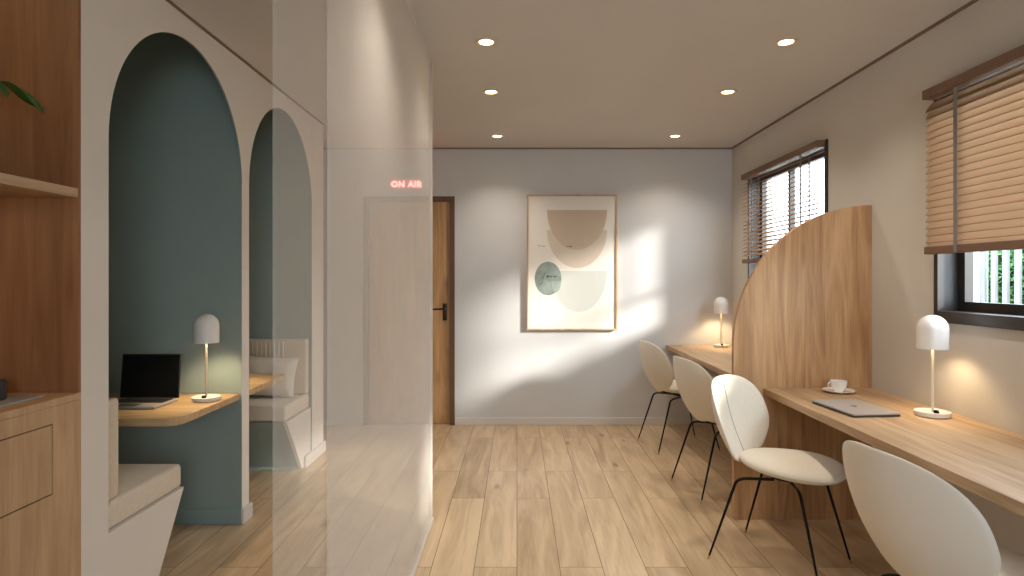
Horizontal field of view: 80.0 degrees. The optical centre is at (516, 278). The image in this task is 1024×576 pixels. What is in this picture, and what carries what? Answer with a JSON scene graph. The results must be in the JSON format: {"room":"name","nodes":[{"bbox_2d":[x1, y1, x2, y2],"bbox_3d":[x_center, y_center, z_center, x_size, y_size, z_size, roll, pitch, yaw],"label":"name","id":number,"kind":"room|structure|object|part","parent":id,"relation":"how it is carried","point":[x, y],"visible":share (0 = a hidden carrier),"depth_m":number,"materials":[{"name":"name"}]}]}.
{"room":"coworking space","nodes":[
{"label":"coworking space","id":0,"kind":"room"},
{"bbox_2d":[109,32,241,508],"bbox_3d":[-2.146,-0.105,3.461,1.208,2.950,0.092,0,0,0],"label":"wall","id":1,"kind":"structure","parent":0,"point":[175,188],"depth_m":3.42,"materials":[{"name":"teal paint"}]},
{"bbox_2d":[109,393,239,425],"bbox_3d":[-2.149,0.685,3.102,1.198,0.090,0.624,0,0,0],"label":"table","id":2,"kind":"object","parent":1,"relation":"attached to","point":[182,411],"visible":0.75,"depth_m":2.95,"materials":[{"name":"brown wood"}]},
{"bbox_2d":[118,354,181,408],"bbox_3d":[-1.930,0.518,3.108,0.310,0.241,0.246,0,0,0],"label":"open laptop","id":3,"kind":"object","parent":2,"relation":"on","point":[148,381],"visible":0.9,"depth_m":3.21,"materials":[{"name":"metal"}]},
{"bbox_2d":[191,314,220,402],"bbox_3d":[-1.635,0.411,3.210,0.143,0.458,0.143,0,0,0],"label":"table lamp","id":4,"kind":"object","parent":2,"relation":"on","point":[206,327],"visible":1,"depth_m":3.17,"materials":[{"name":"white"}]},
{"bbox_3d":[-1.635,0.420,3.210,0.012,0.401,0.012,0,0,0],"label":"lamp stem","id":5,"kind":"part","parent":4,"relation":"part of","materials":[{"name":"beige paint"}]},
{"bbox_3d":[-1.635,0.259,3.210,0.125,0.152,0.125,0,0,0],"label":"lamp shade","id":6,"kind":"part","parent":4,"relation":"part of","materials":[{"name":"white paint"}]},
{"bbox_2d":[173,509,240,524],"bbox_3d":[-2.147,1.327,3.406,1.207,0.085,0.016,0,0,0],"label":"baseboard","id":7,"kind":"structure","parent":1,"relation":"attached to","point":[183,516],"depth_m":3.40,"materials":[{"name":"paint"}]},
{"bbox_2d":[249,374,284,394],"bbox_3d":[-2.149,0.685,3.819,1.198,0.090,0.622,0,0,0],"label":"table","id":8,"kind":"object","parent":1,"relation":"attached to","point":[257,382],"visible":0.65,"depth_m":3.87,"materials":[{"name":"brown wood"}]},
{"bbox_2d":[80,0,311,575],"bbox_3d":[-1.545,0.070,3.493,0.010,2.600,2.675,0,0,0],"label":"wall","id":9,"kind":"structure","parent":0,"point":[110,29],"depth_m":2.29,"materials":[{"name":"beige paint"}]},
{"bbox_2d":[165,0,323,124],"bbox_3d":[-1.535,-1.225,3.493,0.010,0.010,2.675,0,0,0],"label":"trim","id":10,"kind":"structure","parent":9,"relation":"attached to","point":[170,2],"depth_m":3.30,"materials":[{"name":"beige paint"}]},
{"bbox_2d":[241,502,252,524],"bbox_3d":[-1.532,1.327,3.460,0.017,0.085,0.120,0,0,0],"label":"baseboard","id":11,"kind":"structure","parent":9,"relation":"attached to","point":[247,511],"depth_m":3.44,"materials":[{"name":"beige wood"}]},
{"bbox_2d":[304,440,325,467],"bbox_3d":[-1.532,1.327,4.645,0.017,0.085,0.450,0,0,0],"label":"baseboard","id":12,"kind":"structure","parent":9,"relation":"attached to","point":[320,449],"depth_m":4.60,"materials":[{"name":"beige wood"}]},
{"bbox_2d":[312,117,322,449],"bbox_3d":[-1.539,0.070,4.705,0.002,2.600,0.250,0,0,0],"label":"trim","id":13,"kind":"structure","parent":9,"relation":"attached to","point":[317,127],"depth_m":4.70,"materials":[{"name":"beige paint"}]},
{"bbox_2d":[249,108,311,450],"bbox_3d":[-2.146,-0.105,4.705,1.208,2.950,0.252,0,0,0],"label":"wall","id":14,"kind":"structure","parent":0,"point":[280,210],"depth_m":4.58,"materials":[{"name":"teal paint"}]},
{"bbox_2d":[323,149,731,424],"bbox_3d":[-0.590,0.070,5.830,5.220,2.600,0.200,0,0,0],"label":"wall","id":15,"kind":"structure","parent":0,"point":[674,206],"depth_m":5.73,"materials":[{"name":"paint"}]},
{"bbox_2d":[390,179,422,189],"bbox_3d":[-1.035,-0.885,5.717,0.300,0.104,0.026,0,0,0],"label":"sign","id":16,"kind":"object","parent":15,"relation":"attached to","point":[395,184],"visible":1,"depth_m":5.71,"materials":[{"name":"red"}]},
{"bbox_2d":[363,196,454,424],"bbox_3d":[-1.012,0.297,5.774,0.855,2.145,0.153,0,0,0],"label":"door","id":17,"kind":"structure","parent":15,"relation":"in","point":[395,228],"depth_m":5.76,"materials":[{"name":"brown wood"}]},
{"bbox_3d":[-0.730,0.310,5.729,0.140,0.160,0.063,0,0,0],"label":"handle","id":18,"kind":"part","parent":17,"relation":"part of","materials":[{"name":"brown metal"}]},
{"bbox_2d":[323,148,730,148],"bbox_3d":[-0.490,-1.224,5.724,5.020,0.011,0.012,0,0,0],"label":"trim","id":19,"kind":"structure","parent":15,"relation":"attached to","point":[323,148],"depth_m":5.72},
{"bbox_2d":[527,195,616,329],"bbox_3d":[0.513,-0.155,5.708,0.843,1.264,0.041,0,0,0],"label":"framed picture","id":20,"kind":"object","parent":15,"relation":"attached to","point":[572,239],"visible":1,"depth_m":5.70,"materials":[{"name":"beige paper"}]},
{"bbox_2d":[455,417,714,424],"bbox_3d":[0.718,1.335,5.723,2.604,0.070,0.014,0,0,0],"label":"baseboard","id":21,"kind":"structure","parent":15,"relation":"attached to","point":[458,420],"depth_m":5.72,"materials":[{"name":"white wood"}]},
{"bbox_2d":[159,424,897,575],"bbox_3d":[-0.490,1.430,1.765,5.420,0.120,8.330,0,0,0],"label":"floor","id":22,"kind":"structure","parent":0,"point":[509,500],"depth_m":3.48,"materials":[{"name":"brown wood"}]},
{"bbox_2d":[0,0,80,392],"bbox_3d":[-1.850,0.070,0.777,0.620,2.600,2.754,0,0,0],"label":"shelving niche","id":23,"kind":"object","parent":22,"relation":"on","point":[40,40],"visible":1,"depth_m":2.14,"materials":[{"name":"brown wood"}]},
{"bbox_2d":[0,80,42,112],"bbox_3d":[-1.741,-0.507,1.790,0.429,0.378,0.387,0,0,0],"label":"potted plant","id":24,"kind":"object","parent":23,"relation":"on","point":[21,93],"visible":1,"depth_m":1.94,"materials":[{"name":"green plant"}]},
{"bbox_3d":[-1.841,-0.302,0.777,0.598,0.032,2.754,0,0,0],"label":"shelf","id":25,"kind":"part","parent":23,"relation":"part of","materials":[{"name":"brown wood"}]},
{"bbox_2d":[0,392,80,575],"bbox_3d":[-1.840,0.885,0.777,0.600,0.970,2.755,0,0,0],"label":"base cabinet","id":26,"kind":"object","parent":22,"relation":"on","point":[40,438],"visible":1,"depth_m":1.98,"materials":[{"name":"brown wood"}]},
{"bbox_3d":[-1.550,0.598,1.275,0.020,0.227,1.490,0,0,0],"label":"drawer","id":27,"kind":"part","parent":26,"relation":"part of","materials":[{"name":"brown wood"}]},
{"bbox_2d":[0,392,80,420],"bbox_3d":[-1.840,0.412,0.777,0.600,0.025,2.755,0,0,0],"label":"countertop","id":28,"kind":"structure","parent":26,"relation":"on","point":[49,400],"depth_m":1.99,"materials":[{"name":"brown wood"}]},
{"bbox_2d":[0,395,42,407],"bbox_3d":[-1.740,0.396,1.935,0.280,0.008,0.250,0,0,0],"label":"magazine","id":29,"kind":"object","parent":28,"relation":"on","point":[11,399],"visible":0.8,"depth_m":1.99,"materials":[{"name":"white paper"}]},
{"bbox_2d":[0,379,6,400],"bbox_3d":[-1.715,0.361,1.970,0.104,0.062,0.104,0,0,0],"label":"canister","id":30,"kind":"object","parent":29,"relation":"on","point":[3,382],"visible":1,"depth_m":1.98,"materials":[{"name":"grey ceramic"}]},
{"bbox_2d":[109,398,183,575],"bbox_3d":[-2.148,0.917,2.568,1.200,0.905,0.533,0,0,0],"label":"bench","id":31,"kind":"object","parent":22,"relation":"on","point":[144,499],"visible":0.2,"depth_m":2.53,"materials":[{"name":"beige paint"}]},
{"bbox_3d":[-2.154,0.659,2.350,1.188,0.388,0.093,0,0,0],"label":"backrest","id":32,"kind":"part","parent":31,"relation":"part of","materials":[{"name":"beige fabric"}]},
{"bbox_2d":[109,464,180,528],"bbox_3d":[-2.152,0.908,2.571,1.192,0.107,0.528,0,0,0],"label":"seat cushion","id":33,"kind":"object","parent":31,"relation":"on","point":[142,488],"depth_m":2.59,"materials":[{"name":"beige fabric"}]},
{"bbox_3d":[-1.560,1.167,2.568,0.024,0.405,0.533,0,0,0],"label":"plate","id":34,"kind":"part","parent":31,"relation":"part of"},
{"bbox_2d":[249,339,310,468],"bbox_3d":[-2.148,0.907,4.339,1.200,0.925,0.478,0,0,0],"label":"bench","id":35,"kind":"object","parent":22,"relation":"on","point":[279,427],"visible":0.2,"depth_m":4.33,"materials":[{"name":"beige fabric"}]},
{"bbox_2d":[249,356,298,397],"bbox_3d":[-1.810,0.705,4.415,0.442,0.320,0.164,0,0,-7],"label":"pillow","id":36,"kind":"object","parent":35,"relation":"on","point":[257,365],"visible":0.55,"depth_m":4.37,"materials":[{"name":"beige fabric"}]},
{"bbox_3d":[-2.154,0.649,4.541,1.188,0.408,0.070,0,0,0],"label":"backrest","id":37,"kind":"part","parent":35,"relation":"part of","materials":[{"name":"beige fabric"}]},
{"bbox_2d":[249,394,308,421],"bbox_3d":[-2.152,0.908,4.337,1.192,0.107,0.473,0,0,0],"label":"seat cushion","id":38,"kind":"object","parent":35,"relation":"on","point":[262,408],"depth_m":4.19,"materials":[{"name":"beige fabric"}]},
{"bbox_3d":[-1.560,1.167,4.339,0.024,0.405,0.478,0,0,0],"label":"plate","id":39,"kind":"part","parent":35,"relation":"part of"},
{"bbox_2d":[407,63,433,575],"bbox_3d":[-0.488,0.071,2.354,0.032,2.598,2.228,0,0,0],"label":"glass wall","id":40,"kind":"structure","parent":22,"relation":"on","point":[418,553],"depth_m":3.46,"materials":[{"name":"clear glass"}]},
{"bbox_2d":[638,340,719,454],"bbox_3d":[1.313,0.936,5.015,0.601,0.871,0.536,0,0,-10],"label":"shell chair","id":41,"kind":"object","parent":22,"relation":"on","point":[656,364],"visible":0.65,"depth_m":4.85,"materials":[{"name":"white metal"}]},
{"bbox_3d":[1.174,1.151,5.139,0.301,0.400,0.032,0,0,21],"label":"leg","id":42,"kind":"part","parent":41,"relation":"part of","materials":[{"name":"black metal"}]},
{"bbox_3d":[1.224,1.151,4.851,0.301,0.400,0.032,0,0,-41],"label":"leg","id":43,"kind":"part","parent":41,"relation":"part of","materials":[{"name":"black metal"}]},
{"bbox_2d":[669,379,678,390],"bbox_3d":[1.375,0.872,5.026,0.476,0.063,0.435,0,0,-10],"label":"seat cushion","id":44,"kind":"object","parent":41,"relation":"on","point":[672,386],"depth_m":4.87,"materials":[{"name":"beige fabric"}]},
{"bbox_3d":[1.502,1.151,4.898,0.238,0.399,0.041,0,0,32],"label":"leg","id":45,"kind":"part","parent":41,"relation":"part of","materials":[{"name":"black metal"}]},
{"bbox_2d":[671,356,719,503],"bbox_3d":[1.333,0.936,3.975,0.601,0.871,0.536,0,0,-10],"label":"shell chair","id":46,"kind":"object","parent":22,"relation":"on","point":[693,382],"visible":0.52,"depth_m":3.82,"materials":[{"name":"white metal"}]},
{"bbox_3d":[1.194,1.151,4.099,0.301,0.400,0.032,0,0,21],"label":"leg","id":47,"kind":"part","parent":46,"relation":"part of","materials":[{"name":"black metal"}]},
{"bbox_3d":[1.244,1.151,3.812,0.301,0.400,0.032,0,0,-41],"label":"leg","id":48,"kind":"part","parent":46,"relation":"part of","materials":[{"name":"black metal"}]},
{"bbox_2d":[707,374,851,575],"bbox_3d":[1.265,0.936,2.964,0.601,0.871,0.536,0,0,44],"label":"shell chair","id":49,"kind":"object","parent":22,"relation":"on","point":[740,411],"visible":1,"depth_m":2.96,"materials":[{"name":"beige fabric"}]},
{"bbox_2d":[712,374,768,461],"bbox_3d":[1.111,0.708,3.113,0.158,0.415,0.536,0,0,44],"label":"backrest cushion","id":50,"kind":"object","parent":49,"relation":"on","point":[740,411],"depth_m":3.16,"materials":[{"name":"beige fabric"}]},
{"bbox_3d":[1.081,1.151,2.939,0.301,0.400,0.032,0,0,13],"label":"leg","id":51,"kind":"part","parent":49,"relation":"part of","materials":[{"name":"black metal"}]},
{"bbox_3d":[1.283,1.151,3.149,0.032,0.400,0.301,0,0,-15],"label":"leg","id":52,"kind":"part","parent":49,"relation":"part of","materials":[{"name":"black metal"}]},
{"bbox_2d":[739,448,845,482],"bbox_3d":[1.310,0.872,2.921,0.476,0.063,0.435,0,0,44],"label":"seat cushion","id":53,"kind":"object","parent":49,"relation":"on","point":[792,465],"depth_m":2.82,"materials":[{"name":"beige fabric"}]},
{"bbox_3d":[1.282,1.151,2.742,0.041,0.399,0.238,0,0,-4],"label":"leg","id":54,"kind":"part","parent":49,"relation":"part of","materials":[{"name":"black metal"}]},
{"bbox_3d":[1.488,1.151,2.955,0.238,0.399,0.041,0,0,2],"label":"leg","id":55,"kind":"part","parent":49,"relation":"part of","materials":[{"name":"black metal"}]},
{"bbox_2d":[732,205,871,519],"bbox_3d":[1.626,0.475,3.487,0.786,1.790,0.035,0,0,0],"label":"divider","id":56,"kind":"object","parent":22,"relation":"on","point":[803,317],"visible":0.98,"depth_m":3.47,"materials":[{"name":"brown wood"}]},
{"bbox_2d":[842,440,1023,575],"bbox_3d":[1.343,0.936,1.846,0.601,0.871,0.536,0,0,-9],"label":"shell chair","id":57,"kind":"object","parent":22,"relation":"on","point":[921,524],"visible":1,"depth_m":1.70,"materials":[{"name":"beige fabric"}]},
{"bbox_3d":[1.206,1.151,1.972,0.301,0.400,0.032,0,0,22],"label":"leg","id":58,"kind":"part","parent":57,"relation":"part of","materials":[{"name":"black metal"}]},
{"bbox_2d":[998,546,1023,575],"bbox_3d":[1.405,0.872,1.855,0.476,0.063,0.435,0,0,-9],"label":"seat cushion","id":59,"kind":"object","parent":57,"relation":"on","point":[1012,563],"depth_m":1.81,"materials":[{"name":"beige fabric"}]},
{"bbox_2d":[171,0,971,147],"bbox_3d":[-0.490,-1.480,1.765,5.420,0.500,8.330,0,0,0],"label":"ceiling","id":60,"kind":"structure","parent":0,"point":[566,73],"depth_m":3.43,"materials":[{"name":"paint"}]},
{"bbox_2d":[475,37,497,46],"bbox_3d":[-0.160,-1.227,3.166,0.120,0.006,0.120,0,0,0],"label":"recessed light","id":61,"kind":"object","parent":60,"relation":"in","point":[482,42],"visible":1,"depth_m":3.16,"materials":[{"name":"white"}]},
{"bbox_2d":[482,89,499,94],"bbox_3d":[-0.170,-1.227,4.010,0.120,0.006,0.120,0,0,0],"label":"recessed light","id":62,"kind":"object","parent":60,"relation":"in","point":[487,91],"visible":1,"depth_m":4.00,"materials":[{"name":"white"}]},
{"bbox_2d":[490,134,503,137],"bbox_3d":[-0.170,-1.227,5.250,0.120,0.006,0.120,0,0,0],"label":"recessed light","id":63,"kind":"object","parent":60,"relation":"in","point":[495,135],"visible":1,"depth_m":5.25,"materials":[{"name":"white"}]},
{"bbox_2d":[668,134,681,137],"bbox_3d":[1.360,-1.227,5.250,0.120,0.006,0.120,0,0,0],"label":"recessed light","id":64,"kind":"object","parent":60,"relation":"in","point":[675,135],"visible":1,"depth_m":5.25,"materials":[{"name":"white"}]},
{"bbox_2d":[718,89,736,94],"bbox_3d":[1.385,-1.227,4.010,0.120,0.006,0.120,0,0,0],"label":"recessed light","id":65,"kind":"object","parent":60,"relation":"in","point":[726,91],"visible":1,"depth_m":4.00,"materials":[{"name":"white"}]},
{"bbox_2d":[773,37,798,46],"bbox_3d":[1.396,-1.227,3.166,0.120,0.006,0.120,0,0,0],"label":"recessed light","id":66,"kind":"object","parent":60,"relation":"in","point":[785,42],"visible":1,"depth_m":3.16,"materials":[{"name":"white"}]},
{"bbox_2d":[732,0,1023,555],"bbox_3d":[2.120,0.070,1.765,0.200,2.600,8.330,0,0,0],"label":"wall","id":67,"kind":"structure","parent":0,"point":[873,123],"depth_m":3.18,"materials":[{"name":"white paint"}]},
{"bbox_2d":[666,345,731,374],"bbox_3d":[1.710,0.770,4.617,0.620,0.300,2.221,0,0,0],"label":"desk","id":68,"kind":"object","parent":67,"relation":"attached to","point":[718,360],"visible":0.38,"depth_m":4.95,"materials":[{"name":"brown wood"}]},
{"bbox_2d":[713,297,728,347],"bbox_3d":[1.860,0.391,5.560,0.143,0.458,0.143,0,0,0],"label":"table lamp","id":69,"kind":"object","parent":68,"relation":"on","point":[720,303],"visible":1,"depth_m":5.51,"materials":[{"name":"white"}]},
{"bbox_3d":[1.860,0.401,5.560,0.012,0.401,0.012,0,0,0],"label":"lamp stem","id":70,"kind":"part","parent":69,"relation":"part of","materials":[{"name":"beige paint"}]},
{"bbox_3d":[1.860,0.239,5.560,0.125,0.152,0.125,0,0,0],"label":"lamp shade","id":71,"kind":"part","parent":69,"relation":"part of","materials":[{"name":"white paint"}]},
{"bbox_2d":[748,139,827,277],"bbox_3d":[2.080,-0.352,4.635,0.160,1.115,1.350,0,0,0],"label":"window","id":72,"kind":"structure","parent":67,"relation":"in","point":[751,266],"depth_m":5.09,"materials":[{"name":"metal"}]},
{"bbox_2d":[741,140,825,262],"bbox_3d":[1.982,-0.520,4.645,0.064,0.770,1.338,0,0,0],"label":"blind","id":73,"kind":"object","parent":72,"relation":"attached to","point":[816,145],"visible":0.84,"depth_m":4.58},
{"bbox_3d":[1.982,-0.153,4.645,0.052,0.036,1.330,0,0,0],"label":"rail","id":74,"kind":"part","parent":73,"relation":"part of","materials":[{"name":"brown wood"}]},
{"bbox_3d":[2.125,-0.365,4.635,0.040,1.034,1.294,0,0,0],"label":"sash","id":75,"kind":"part","parent":72,"relation":"part of","materials":[{"name":"metal"}]},
{"bbox_2d":[731,0,978,148],"bbox_3d":[2.014,-1.224,1.759,0.012,0.012,7.918,0,0,0],"label":"trim","id":76,"kind":"structure","parent":67,"relation":"attached to","point":[970,3],"depth_m":3.42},
{"bbox_2d":[763,388,1023,516],"bbox_3d":[1.710,0.770,1.434,0.620,0.300,4.068,0,0,0],"label":"desk","id":77,"kind":"object","parent":67,"relation":"attached to","point":[985,460],"visible":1,"depth_m":2.37,"materials":[{"name":"brown wood"}]},
{"bbox_2d":[822,387,854,393],"bbox_3d":[1.755,0.612,3.330,0.163,0.016,0.163,0,0,0],"label":"saucer","id":78,"kind":"object","parent":77,"relation":"on","point":[828,389],"visible":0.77,"depth_m":3.32,"materials":[{"name":"white ceramic"}]},
{"bbox_2d":[827,379,847,391],"bbox_3d":[1.751,0.584,3.332,0.097,0.058,0.087,0,0,29],"label":"cup","id":79,"kind":"object","parent":78,"relation":"on","point":[836,385],"visible":0.98,"depth_m":3.31,"materials":[{"name":"white ceramic"}]},
{"bbox_2d":[812,399,900,417],"bbox_3d":[1.600,0.610,2.895,0.230,0.015,0.330,0,0,-5],"label":"closed laptop","id":80,"kind":"object","parent":77,"relation":"on","point":[855,408],"visible":1,"depth_m":2.84,"materials":[{"name":"metal"}]},
{"bbox_2d":[914,315,951,418],"bbox_3d":[1.880,0.391,2.760,0.143,0.458,0.143,0,0,0],"label":"table lamp","id":81,"kind":"object","parent":77,"relation":"on","point":[932,331],"visible":1,"depth_m":2.72,"materials":[{"name":"white paint"}]},
{"bbox_3d":[1.880,0.401,2.760,0.012,0.401,0.012,0,0,0],"label":"lamp stem","id":82,"kind":"part","parent":81,"relation":"part of","materials":[{"name":"beige paint"}]},
{"bbox_3d":[1.880,0.239,2.760,0.125,0.152,0.125,0,0,0],"label":"lamp shade","id":83,"kind":"part","parent":81,"relation":"part of","materials":[{"name":"white paint"}]},
{"bbox_2d":[932,62,1023,330],"bbox_3d":[2.080,-0.352,2.145,0.160,1.115,1.590,0,0,0],"label":"window","id":84,"kind":"structure","parent":67,"relation":"in","point":[953,272],"depth_m":2.87,"materials":[{"name":"metal"}]},
{"bbox_2d":[922,44,1023,253],"bbox_3d":[1.982,-0.511,2.167,0.064,0.787,1.543,0,0,0],"label":"blind","id":85,"kind":"object","parent":84,"relation":"attached to","point":[975,199],"visible":1,"depth_m":2.61,"materials":[{"name":"brown wood"}]},
{"bbox_3d":[1.982,-0.136,2.167,0.052,0.036,1.535,0,0,0],"label":"rail","id":86,"kind":"part","parent":85,"relation":"part of","materials":[{"name":"brown wood"}]},
{"bbox_3d":[2.125,-0.365,2.145,0.040,1.034,1.534,0,0,0],"label":"sash","id":87,"kind":"part","parent":84,"relation":"part of","materials":[{"name":"metal"}]},
{"label":"outside","id":88,"kind":"structure","parent":0,"visible":0},
{"bbox_3d":[8.110,1.455,3.000,11.780,0.130,30.000,0,0,0],"label":"ground","id":89,"kind":"structure","parent":88,"visible":0},
{"bbox_2d":[979,251,987,301],"bbox_3d":[3.510,0.490,5.930,0.180,1.800,2.540,0,0,0],"label":"wall","id":90,"kind":"structure","parent":89,"relation":"on","point":[987,251],"depth_m":4.66,"materials":[{"name":"white paint"}]},
{"bbox_2d":[980,249,1021,303],"bbox_3d":[3.514,0.480,3.340,0.052,1.740,2.580,0,0,0],"label":"slatted fence","id":91,"kind":"object","parent":89,"relation":"on","point":[1005,253],"visible":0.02,"depth_m":4.37,"materials":[{"name":"white"}]},
{"bbox_2d":[988,249,1023,303],"bbox_3d":[3.994,0.499,3.257,0.459,1.782,4.115,0,0,0],"label":"hedge","id":92,"kind":"object","parent":89,"relation":"on","point":[1011,251],"visible":0.06,"depth_m":4.79,"materials":[{"name":"green plant"}]}
]}

